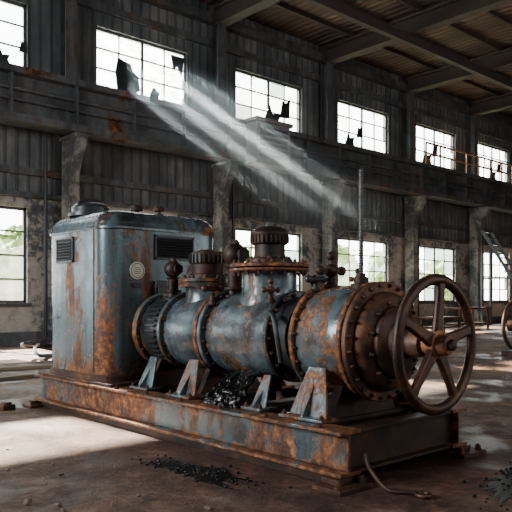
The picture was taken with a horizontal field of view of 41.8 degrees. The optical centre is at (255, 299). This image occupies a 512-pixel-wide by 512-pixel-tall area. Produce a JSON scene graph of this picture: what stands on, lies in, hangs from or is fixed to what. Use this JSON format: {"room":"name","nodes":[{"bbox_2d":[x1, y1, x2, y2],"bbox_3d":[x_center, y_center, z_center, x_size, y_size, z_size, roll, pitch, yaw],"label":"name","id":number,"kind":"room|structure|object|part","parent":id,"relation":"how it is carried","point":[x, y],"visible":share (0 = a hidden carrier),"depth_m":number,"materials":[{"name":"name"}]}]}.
{"room":"abandoned factory","nodes":[
{"label":"abandoned factory","id":0,"kind":"room"},
{"bbox_2d":[213,0,281,26],"bbox_3d":[7.519,-9.285,12.347,0.400,0.610,26.150,0,0,-42],"label":"roof beam","id":1,"kind":"structure","parent":0,"point":[229,12],"depth_m":21.28,"materials":[{"name":"metal"}]},
{"bbox_2d":[0,0,511,332],"bbox_3d":[0.789,-4.275,24.493,50.000,10.950,0.300,0,0,-42],"label":"wall","id":2,"kind":"structure","parent":0,"point":[20,147],"depth_m":22.74,"materials":[{"name":"grey metal"}]},
{"bbox_2d":[0,0,25,66],"bbox_3d":[-7.379,-7.030,16.983,3.410,1.840,0.260,0,0,-42],"label":"window","id":3,"kind":"structure","parent":2,"relation":"in","point":[22,48],"depth_m":18.01,"materials":[{"name":"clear glass"}]},
{"bbox_3d":[-6.508,-6.638,17.827,0.925,0.775,0.025,0,0,-42],"label":"torn panel","id":4,"kind":"part","parent":3,"relation":"part of","materials":[{"name":"glass"}]},
{"bbox_2d":[0,206,31,306],"bbox_3d":[-7.379,-1.155,16.983,3.410,2.650,0.260,0,0,-42],"label":"window","id":5,"kind":"structure","parent":2,"relation":"in","point":[3,303],"depth_m":18.06,"materials":[{"name":"clear glass"}]},
{"bbox_2d":[96,27,185,104],"bbox_3d":[-3.445,-7.030,20.535,3.410,1.840,0.260,0,0,-42],"label":"window","id":6,"kind":"structure","parent":2,"relation":"in","point":[126,79],"depth_m":20.54,"materials":[{"name":"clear glass"}]},
{"bbox_3d":[-3.247,-7.018,20.772,2.514,1.535,0.025,0,0,-42],"label":"torn panel","id":7,"kind":"part","parent":6,"relation":"part of","materials":[{"name":"glass"}]},
{"bbox_2d":[0,164,511,236],"bbox_3d":[0.930,-3.440,24.336,50.000,0.180,0.118,0,0,-42],"label":"trim","id":8,"kind":"structure","parent":2,"relation":"attached to","point":[3,168],"depth_m":21.68,"materials":[{"name":"paint"}]},
{"bbox_2d":[0,189,511,248],"bbox_3d":[0.957,-2.810,24.307,50.000,0.120,0.198,0,0,-42],"label":"trim","id":9,"kind":"structure","parent":2,"relation":"attached to","point":[2,191],"depth_m":22.74,"materials":[{"name":"paint"}]},
{"bbox_2d":[0,316,511,345],"bbox_3d":[0.910,1.025,24.358,50.000,0.350,0.058,0,0,-42],"label":"trim","id":10,"kind":"structure","parent":2,"relation":"attached to","point":[6,338],"depth_m":18.03,"materials":[{"name":"paint"}]},
{"bbox_2d":[236,69,299,132],"bbox_3d":[0.488,-7.030,24.087,3.410,1.840,0.260,0,0,-42],"label":"window","id":11,"kind":"structure","parent":2,"relation":"in","point":[277,108],"depth_m":24.13,"materials":[{"name":"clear glass"}]},
{"bbox_3d":[0.133,-7.075,23.874,2.417,1.730,0.001,0,0,-42],"label":"pane","id":12,"kind":"part","parent":11,"relation":"part of","materials":[{"name":"glass"}]},
{"bbox_3d":[0.747,-6.844,24.377,1.392,1.188,0.025,0,0,-42],"label":"torn panel","id":13,"kind":"part","parent":11,"relation":"part of","materials":[{"name":"metal"}]},
{"bbox_2d":[236,228,299,290],"bbox_3d":[0.488,-1.155,24.087,3.410,2.650,0.260,0,0,-42],"label":"window","id":14,"kind":"structure","parent":2,"relation":"in","point":[294,254],"depth_m":25.01,"materials":[{"name":"clear glass"}]},
{"bbox_3d":[0.435,-1.200,24.146,3.230,2.540,0.001,0,0,-42],"label":"pane","id":15,"kind":"part","parent":14,"relation":"part of","materials":[{"name":"glass"}]},
{"bbox_2d":[77,0,511,143],"bbox_3d":[0.937,-8.460,24.329,50.000,0.220,0.138,0,0,-42],"label":"trim","id":16,"kind":"structure","parent":2,"relation":"attached to","point":[90,4],"depth_m":23.48,"materials":[{"name":"paint"}]},
{"bbox_2d":[138,0,511,129],"bbox_3d":[0.984,-9.230,24.277,50.000,0.300,0.278,0,0,-42],"label":"trim","id":17,"kind":"structure","parent":2,"relation":"attached to","point":[178,7],"depth_m":24.92,"materials":[{"name":"paint"}]},
{"bbox_2d":[338,100,386,152],"bbox_3d":[4.422,-7.030,27.639,3.410,1.840,0.260,0,0,-42],"label":"window","id":18,"kind":"structure","parent":2,"relation":"in","point":[343,121],"depth_m":27.70,"materials":[{"name":"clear glass"}]},
{"bbox_3d":[3.963,-6.713,27.282,1.095,0.925,0.025,0,0,-42],"label":"torn panel","id":19,"kind":"part","parent":18,"relation":"part of","materials":[{"name":"metal"}]},
{"bbox_2d":[338,238,386,286],"bbox_3d":[4.422,-1.155,27.639,3.410,2.650,0.260,0,0,-42],"label":"window","id":20,"kind":"structure","parent":2,"relation":"in","point":[383,268],"depth_m":28.14,"materials":[{"name":"clear glass"}]},
{"bbox_3d":[4.368,-1.200,27.698,3.230,2.540,0.001,0,0,-42],"label":"pane","id":21,"kind":"part","parent":20,"relation":"part of","materials":[{"name":"glass"}]},
{"bbox_2d":[416,124,453,168],"bbox_3d":[8.356,-7.030,31.191,3.410,1.840,0.260,0,0,-42],"label":"window","id":22,"kind":"structure","parent":2,"relation":"in","point":[435,150],"depth_m":31.23,"materials":[{"name":"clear glass"}]},
{"bbox_3d":[8.014,-6.787,30.939,1.265,1.075,0.025,0,0,-42],"label":"torn panel","id":23,"kind":"part","parent":22,"relation":"part of","materials":[{"name":"glass"}]},
{"bbox_3d":[8.302,-7.075,31.250,3.230,1.730,0.001,0,0,-42],"label":"pane","id":24,"kind":"part","parent":22,"relation":"part of","materials":[{"name":"glass"}]},
{"bbox_2d":[420,245,457,303],"bbox_3d":[8.356,-1.155,31.191,3.410,2.650,0.260,0,0,-42],"label":"window","id":25,"kind":"structure","parent":2,"relation":"in","point":[429,253],"depth_m":31.23,"materials":[{"name":"clear glass"}]},
{"bbox_2d":[478,142,507,181],"bbox_3d":[12.289,-7.030,34.743,3.410,1.840,0.260,0,0,-42],"label":"window","id":26,"kind":"structure","parent":2,"relation":"in","point":[496,166],"depth_m":34.92,"materials":[{"name":"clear glass"}]},
{"bbox_3d":[12.236,-7.075,34.802,3.230,1.730,0.001,0,0,-42],"label":"pane","id":27,"kind":"part","parent":26,"relation":"part of","materials":[{"name":"glass"}]},
{"bbox_3d":[12.431,-6.769,34.928,1.222,1.038,0.025,0,0,-42],"label":"torn panel","id":28,"kind":"part","parent":26,"relation":"part of","materials":[{"name":"glass"}]},
{"bbox_2d":[483,251,508,302],"bbox_3d":[12.289,-1.155,34.743,3.410,2.650,0.260,0,0,-42],"label":"window","id":29,"kind":"structure","parent":2,"relation":"in","point":[496,269],"depth_m":35.02,"materials":[{"name":"clear glass"}]},
{"bbox_2d":[0,323,511,511],"bbox_3d":[9.669,1.300,14.659,50.000,0.200,26.800,0,0,-42],"label":"floor","id":30,"kind":"structure","parent":0,"point":[48,436],"depth_m":4.81,"materials":[{"name":"concrete"}]},
{"bbox_2d":[0,401,15,410],"bbox_3d":[-2.740,1.158,7.362,0.140,0.084,0.182,0,0,-42],"label":"block","id":31,"kind":"object","parent":30,"relation":"on","point":[4,405],"visible":1,"depth_m":7.30,"materials":[{"name":"brown wood"}]},
{"bbox_2d":[0,373,37,380],"bbox_3d":[-3.807,1.172,10.036,0.180,0.050,2.400,0,0,39],"label":"plank","id":32,"kind":"object","parent":30,"relation":"on","point":[29,375],"visible":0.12,"depth_m":10.19,"materials":[{"name":"brown wood"}]},
{"bbox_2d":[0,364,51,370],"bbox_3d":[-4.003,1.172,11.745,3.200,0.050,0.220,0,0,-36],"label":"plank","id":33,"kind":"object","parent":30,"relation":"on","point":[18,367],"visible":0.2,"depth_m":11.64,"materials":[{"name":"brown wood"}]},
{"bbox_2d":[23,499,31,505],"bbox_3d":[-1.333,1.177,3.905,0.052,0.045,0.048,0,0,-11],"label":"rubble","id":34,"kind":"object","parent":30,"relation":"on","point":[27,502],"visible":1,"depth_m":3.89,"materials":[{"name":"grey stone"}]},
{"bbox_2d":[20,338,51,357],"bbox_3d":[-4.098,0.925,13.789,1.498,0.518,1.167,0,0,-42],"label":"hose","id":35,"kind":"object","parent":30,"relation":"on","point":[45,344],"visible":0.45,"depth_m":13.27,"materials":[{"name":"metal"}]},
{"bbox_2d":[44,136,47,338],"bbox_3d":[-5.664,-1.610,18.060,0.095,5.580,0.100,0,0,-42],"label":"pipe","id":36,"kind":"object","parent":30,"relation":"on","point":[45,137],"visible":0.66,"depth_m":18.01,"materials":[{"name":"metal"}]},
{"bbox_2d":[60,131,90,219],"bbox_3d":[-4.913,-1.629,18.206,0.480,5.658,0.990,0,0,-42],"label":"column","id":37,"kind":"structure","parent":30,"relation":"on","point":[74,144],"depth_m":18.16,"materials":[{"name":"concrete"}]},
{"bbox_2d":[131,453,291,488],"bbox_3d":[-0.350,1.194,4.699,0.476,0.021,1.418,0,0,-42],"label":"debris","id":38,"kind":"object","parent":30,"relation":"on","point":[211,474],"visible":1,"depth_m":4.66,"materials":[{"name":"black gravel"}]},
{"bbox_2d":[211,160,239,273],"bbox_3d":[-0.979,-1.629,21.758,0.480,5.658,0.990,0,0,-42],"label":"column","id":39,"kind":"structure","parent":30,"relation":"on","point":[224,172],"depth_m":21.75,"materials":[{"name":"concrete"}]},
{"bbox_2d":[0,61,511,213],"bbox_3d":[1.486,-5.180,23.721,49.900,1.440,0.680,0,0,-42],"label":"beam","id":40,"kind":"structure","parent":39,"relation":"on","point":[30,98],"depth_m":20.45,"materials":[{"name":"metal"}]},
{"bbox_2d":[244,115,292,170],"bbox_3d":[0.434,-5.085,21.902,1.660,1.470,0.590,0,0,-42],"label":"electrical box","id":41,"kind":"object","parent":40,"relation":"attached to","point":[267,140],"visible":1,"depth_m":21.59,"materials":[{"name":"grey metal"}]},
{"bbox_2d":[425,141,511,182],"bbox_3d":[11.683,-6.295,32.646,11.960,0.949,0.060,0,0,-42],"label":"railing","id":42,"kind":"object","parent":40,"relation":"on","point":[426,142],"visible":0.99,"depth_m":30.81,"materials":[{"name":"brown metal"}]},
{"bbox_2d":[232,177,234,239],"bbox_3d":[-0.765,-1.610,22.483,0.095,5.580,0.100,0,0,-42],"label":"pipe","id":43,"kind":"object","parent":30,"relation":"on","point":[233,182],"visible":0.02,"depth_m":22.44,"materials":[{"name":"metal"}]},
{"bbox_2d":[22,168,485,498],"bbox_3d":[-0.294,0.040,6.279,1.740,2.321,5.142,0,0,-42],"label":"pump","id":44,"kind":"object","parent":30,"relation":"on","point":[151,336],"visible":1,"depth_m":5.49,"materials":[{"name":"paint"}]},
{"bbox_3d":[-2.457,1.168,7.630,0.320,0.064,0.238,0,0,-42],"label":"foot plate","id":45,"kind":"part","parent":44,"relation":"part of","materials":[{"name":"brown metal"}]},
{"bbox_3d":[-1.398,0.825,7.509,1.450,0.029,1.620,0,0,-42],"label":"deck plate","id":46,"kind":"part","parent":44,"relation":"part of","materials":[{"name":"brown metal"}]},
{"bbox_3d":[-1.830,-1.069,7.428,0.345,0.104,0.036,0,0,-42],"label":"handle","id":47,"kind":"part","parent":44,"relation":"part of","materials":[{"name":"metal"}]},
{"bbox_3d":[-1.388,0.015,7.565,1.440,1.550,1.350,0,0,-42],"label":"tank","id":48,"kind":"part","parent":44,"relation":"part of","materials":[{"name":"metal"}]},
{"bbox_3d":[-1.388,-0.822,7.565,1.480,0.213,1.390,0,0,-42],"label":"tank lid","id":49,"kind":"part","parent":44,"relation":"part of","materials":[{"name":"paint"}]},
{"bbox_3d":[-1.320,-0.984,7.431,0.150,0.128,0.150,0,0,-42],"label":"knob","id":50,"kind":"part","parent":44,"relation":"part of","materials":[{"name":"brown metal"}]},
{"bbox_3d":[-0.798,0.300,6.777,0.660,0.660,0.370,0,0,-42],"label":"motor","id":51,"kind":"part","parent":44,"relation":"part of","materials":[{"name":"paint"}]},
{"bbox_3d":[-1.073,-0.975,7.411,0.130,0.110,0.130,0,0,-42],"label":"knob","id":52,"kind":"part","parent":44,"relation":"part of","materials":[{"name":"brown metal"}]},
{"bbox_3d":[-0.446,0.300,6.388,0.710,0.710,0.580,0,0,-42],"label":"casing","id":53,"kind":"part","parent":44,"relation":"part of","materials":[{"name":"paint"}]},
{"bbox_3d":[-0.380,-0.100,5.882,0.240,0.064,0.064,0,0,-42],"label":"valve handle","id":54,"kind":"part","parent":44,"relation":"part of","materials":[{"name":"brown metal"}]},
{"bbox_3d":[0.077,0.300,5.809,0.740,0.740,0.800,0,0,-42],"label":"pump casing","id":55,"kind":"part","parent":44,"relation":"part of","materials":[{"name":"paint"}]},
{"bbox_3d":[0.119,-0.109,5.389,0.199,0.126,0.068,0,0,-42],"label":"valve handle","id":56,"kind":"part","parent":44,"relation":"part of","materials":[{"name":"brown metal"}]},
{"bbox_3d":[0.461,-0.160,5.159,0.228,0.061,0.061,0,0,-42],"label":"valve handle","id":57,"kind":"part","parent":44,"relation":"part of","materials":[{"name":"metal"}]},
{"bbox_3d":[0.586,-0.277,5.245,0.325,0.206,0.112,0,0,-42],"label":"valve handle","id":58,"kind":"part","parent":44,"relation":"part of","materials":[{"name":"brown metal"}]},
{"bbox_3d":[0.552,1.168,4.283,0.320,0.064,0.238,0,0,-42],"label":"foot plate","id":59,"kind":"part","parent":44,"relation":"part of","materials":[{"name":"brown metal"}]},
{"bbox_3d":[0.790,-0.187,5.213,0.189,0.120,0.065,0,0,-42],"label":"valve handle","id":60,"kind":"part","parent":44,"relation":"part of","materials":[{"name":"brown metal"}]},
{"bbox_3d":[0.787,-0.522,5.022,0.042,0.924,0.041,0,0,-42],"label":"threaded rod","id":61,"kind":"part","parent":44,"relation":"part of","materials":[{"name":"metal"}]},
{"bbox_3d":[1.606,1.168,5.235,0.320,0.064,0.238,0,0,-42],"label":"foot plate","id":62,"kind":"part","parent":44,"relation":"part of","materials":[{"name":"brown metal"}]},
{"bbox_2d":[321,180,347,284],"bbox_3d":[2.954,-1.629,25.310,0.480,5.658,0.990,0,0,-42],"label":"column","id":63,"kind":"structure","parent":30,"relation":"on","point":[332,191],"depth_m":25.33,"materials":[{"name":"concrete"}]},
{"bbox_2d":[404,195,428,324],"bbox_3d":[6.888,-1.629,28.862,0.480,5.658,0.990,0,0,-42],"label":"column","id":64,"kind":"structure","parent":30,"relation":"on","point":[414,205],"depth_m":28.89,"materials":[{"name":"concrete"}]},
{"bbox_2d":[418,216,419,315],"bbox_3d":[7.176,-1.610,29.654,0.095,5.580,0.100,0,0,-42],"label":"pipe","id":65,"kind":"object","parent":30,"relation":"on","point":[419,216],"visible":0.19,"depth_m":29.64,"materials":[{"name":"metal"}]},
{"bbox_2d":[418,316,461,331],"bbox_3d":[6.606,0.900,24.019,1.600,0.600,0.800,0,0,-42],"label":"bench","id":66,"kind":"object","parent":30,"relation":"on","point":[445,317],"visible":0.43,"depth_m":23.83,"materials":[{"name":"brown wood"}]},
{"bbox_2d":[444,307,490,327],"bbox_3d":[8.751,0.750,27.910,2.400,0.900,0.900,0,0,-42],"label":"bench","id":67,"kind":"object","parent":30,"relation":"on","point":[456,308],"visible":0.53,"depth_m":27.43,"materials":[{"name":"brown wood"}]},
{"bbox_2d":[469,206,491,324],"bbox_3d":[10.822,-1.629,32.414,0.480,5.658,0.990,0,0,-42],"label":"column","id":68,"kind":"structure","parent":30,"relation":"on","point":[477,216],"depth_m":32.43,"materials":[{"name":"concrete"}]},
{"bbox_2d":[462,461,511,510],"bbox_3d":[1.758,1.194,4.505,0.496,0.021,1.608,0,0,41],"label":"debris","id":69,"kind":"object","parent":30,"relation":"on","point":[503,484],"visible":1,"depth_m":4.31,"materials":[{"name":"black"}]},
{"bbox_2d":[480,230,511,325],"bbox_3d":[11.921,-1.017,30.774,2.997,4.466,1.047,0,0,25],"label":"ladder frame","id":70,"kind":"object","parent":30,"relation":"on","point":[482,232],"visible":0.99,"depth_m":30.97,"materials":[{"name":"grey metal"}]},
{"bbox_2d":[501,301,511,356],"bbox_3d":[5.749,0.600,14.299,1.080,1.200,0.720,0,0,-42],"label":"handwheel","id":71,"kind":"object","parent":30,"relation":"on","point":[506,353],"visible":1,"depth_m":14.20,"materials":[{"name":"brown metal"}]},
{"bbox_2d":[197,0,511,117],"bbox_3d":[9.669,-9.825,14.659,50.000,0.150,26.800,0,0,-42],"label":"ceiling","id":72,"kind":"structure","parent":0,"point":[484,25],"depth_m":24.64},
{"bbox_2d":[273,2,502,95],"bbox_3d":[2.029,-9.672,23.120,49.900,0.145,0.100,0,0,-42],"label":"purlin","id":73,"kind":"structure","parent":72,"relation":"attached to","point":[281,5],"depth_m":24.39,"materials":[{"name":"wood"}]},
{"bbox_2d":[336,0,511,79],"bbox_3d":[3.000,-9.672,22.044,49.900,0.145,0.100,0,0,-42],"label":"purlin","id":74,"kind":"structure","parent":72,"relation":"attached to","point":[341,1],"depth_m":24.79,"materials":[{"name":"wood"}]},
{"bbox_2d":[396,0,503,50],"bbox_3d":[3.972,-9.672,20.967,49.900,0.145,0.100,0,0,-42],"label":"purlin","id":75,"kind":"structure","parent":72,"relation":"attached to","point":[408,3],"depth_m":24.07,"materials":[{"name":"wood"}]},
{"bbox_2d":[485,10,511,26],"bbox_3d":[4.944,-9.672,19.891,49.900,0.145,0.100,0,0,-42],"label":"purlin","id":76,"kind":"structure","parent":72,"relation":"attached to","point":[492,13],"depth_m":22.91,"materials":[{"name":"wood"}]},
{"bbox_2d":[323,0,511,64],"bbox_3d":[11.452,-9.285,15.899,0.400,0.610,26.150,0,0,-42],"label":"roof beam","id":77,"kind":"structure","parent":0,"point":[448,12],"depth_m":22.50,"materials":[{"name":"metal"}]},
{"bbox_2d":[406,47,511,92],"bbox_3d":[15.386,-9.285,19.451,0.400,0.610,26.150,0,0,-42],"label":"roof beam","id":78,"kind":"structure","parent":0,"point":[502,59],"depth_m":27.45,"materials":[{"name":"metal"}]},
{"bbox_2d":[470,93,511,115],"bbox_3d":[19.320,-9.285,23.003,0.400,0.610,26.150,0,0,-42],"label":"roof beam","id":79,"kind":"structure","parent":0,"point":[501,102],"depth_m":31.86,"materials":[{"name":"metal"}]},
{"bbox_3d":[28.335,-4.275,31.514,0.300,10.950,26.800,0,0,-42],"label":"wall","id":80,"kind":"structure","parent":0,"visible":0},
{"bbox_2d":[302,0,511,89],"bbox_3d":[3.637,-8.815,21.338,49.900,0.310,0.200,0,0,-42],"label":"tie beam","id":81,"kind":"structure","parent":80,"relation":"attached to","point":[335,7],"depth_m":22.55,"materials":[{"name":"metal"}]},
{"bbox_3d":[3.585,-9.285,8.795,0.400,0.610,26.150,0,0,-42],"label":"roof beam","id":82,"kind":"structure","parent":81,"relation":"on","visible":0},
{"bbox_2d":[60,0,76,78],"bbox_3d":[-5.157,-7.415,18.477,0.340,3.170,0.340,0,0,-42],"label":"wall post","id":83,"kind":"object","parent":82,"relation":"attached to","point":[68,8],"visible":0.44,"depth_m":18.39,"materials":[{"name":"paint"}]},
{"label":"outside","id":84,"kind":"structure","parent":0,"visible":0},
{"bbox_3d":[-14.234,1.525,53.067,130.000,0.150,62.150,0,0,-42],"label":"ground","id":85,"kind":"structure","parent":84,"visible":0},
{"bbox_2d":[0,225,21,299],"bbox_3d":[-8.864,-0.729,25.088,4.690,4.358,4.529,0,0,39],"label":"tree","id":86,"kind":"object","parent":85,"relation":"on","point":[10,242],"visible":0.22,"depth_m":23.01,"materials":[{"name":"green plant"}]},
{"bbox_2d":[338,241,363,285],"bbox_3d":[4.609,-1.283,44.987,5.264,5.465,5.830,0,0,22],"label":"tree","id":87,"kind":"object","parent":85,"relation":"on","point":[342,248],"visible":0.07,"depth_m":44.38,"materials":[{"name":"green plant"}]},
{"bbox_2d":[366,250,432,287],"bbox_3d":[11.336,-1.346,52.985,6.718,5.592,4.712,0,0,-34],"label":"tree","id":88,"kind":"object","parent":85,"relation":"on","point":[378,275],"visible":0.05,"depth_m":51.21,"materials":[{"name":"green plant"}]},
{"bbox_2d":[425,261,449,299],"bbox_3d":[18.651,-1.581,63.735,5.236,6.062,5.446,0,0,20],"label":"tree","id":89,"kind":"object","parent":85,"relation":"on","point":[438,264],"visible":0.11,"depth_m":62.54,"materials":[{"name":"green plant"}]},
{"bbox_3d":[0.944,-5.980,24.321,50.000,0.160,0.158,0,0,-42],"label":"trim","id":90,"kind":"structure","parent":0,"visible":0},
{"bbox_2d":[211,24,225,114],"bbox_3d":[-1.224,-7.415,22.029,0.340,3.170,0.340,0,0,-42],"label":"wall post","id":91,"kind":"object","parent":90,"relation":"attached to","point":[218,34],"visible":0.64,"depth_m":21.97,"materials":[{"name":"paint"}]},
{"bbox_2d":[321,62,332,139],"bbox_3d":[2.710,-7.415,25.581,0.340,3.170,0.340,0,0,-42],"label":"wall post","id":92,"kind":"object","parent":90,"relation":"attached to","point":[327,69],"visible":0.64,"depth_m":25.53,"materials":[{"name":"paint"}]},
{"bbox_2d":[403,92,414,159],"bbox_3d":[6.644,-7.415,29.133,0.340,3.170,0.340,0,0,-42],"label":"wall post","id":93,"kind":"object","parent":90,"relation":"attached to","point":[408,98],"visible":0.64,"depth_m":29.12,"materials":[{"name":"paint"}]},
{"bbox_2d":[468,114,477,174],"bbox_3d":[10.577,-7.415,32.685,0.340,3.170,0.340,0,0,-42],"label":"wall post","id":94,"kind":"object","parent":90,"relation":"attached to","point":[472,120],"visible":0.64,"depth_m":32.65,"materials":[{"name":"paint"}]}
]}

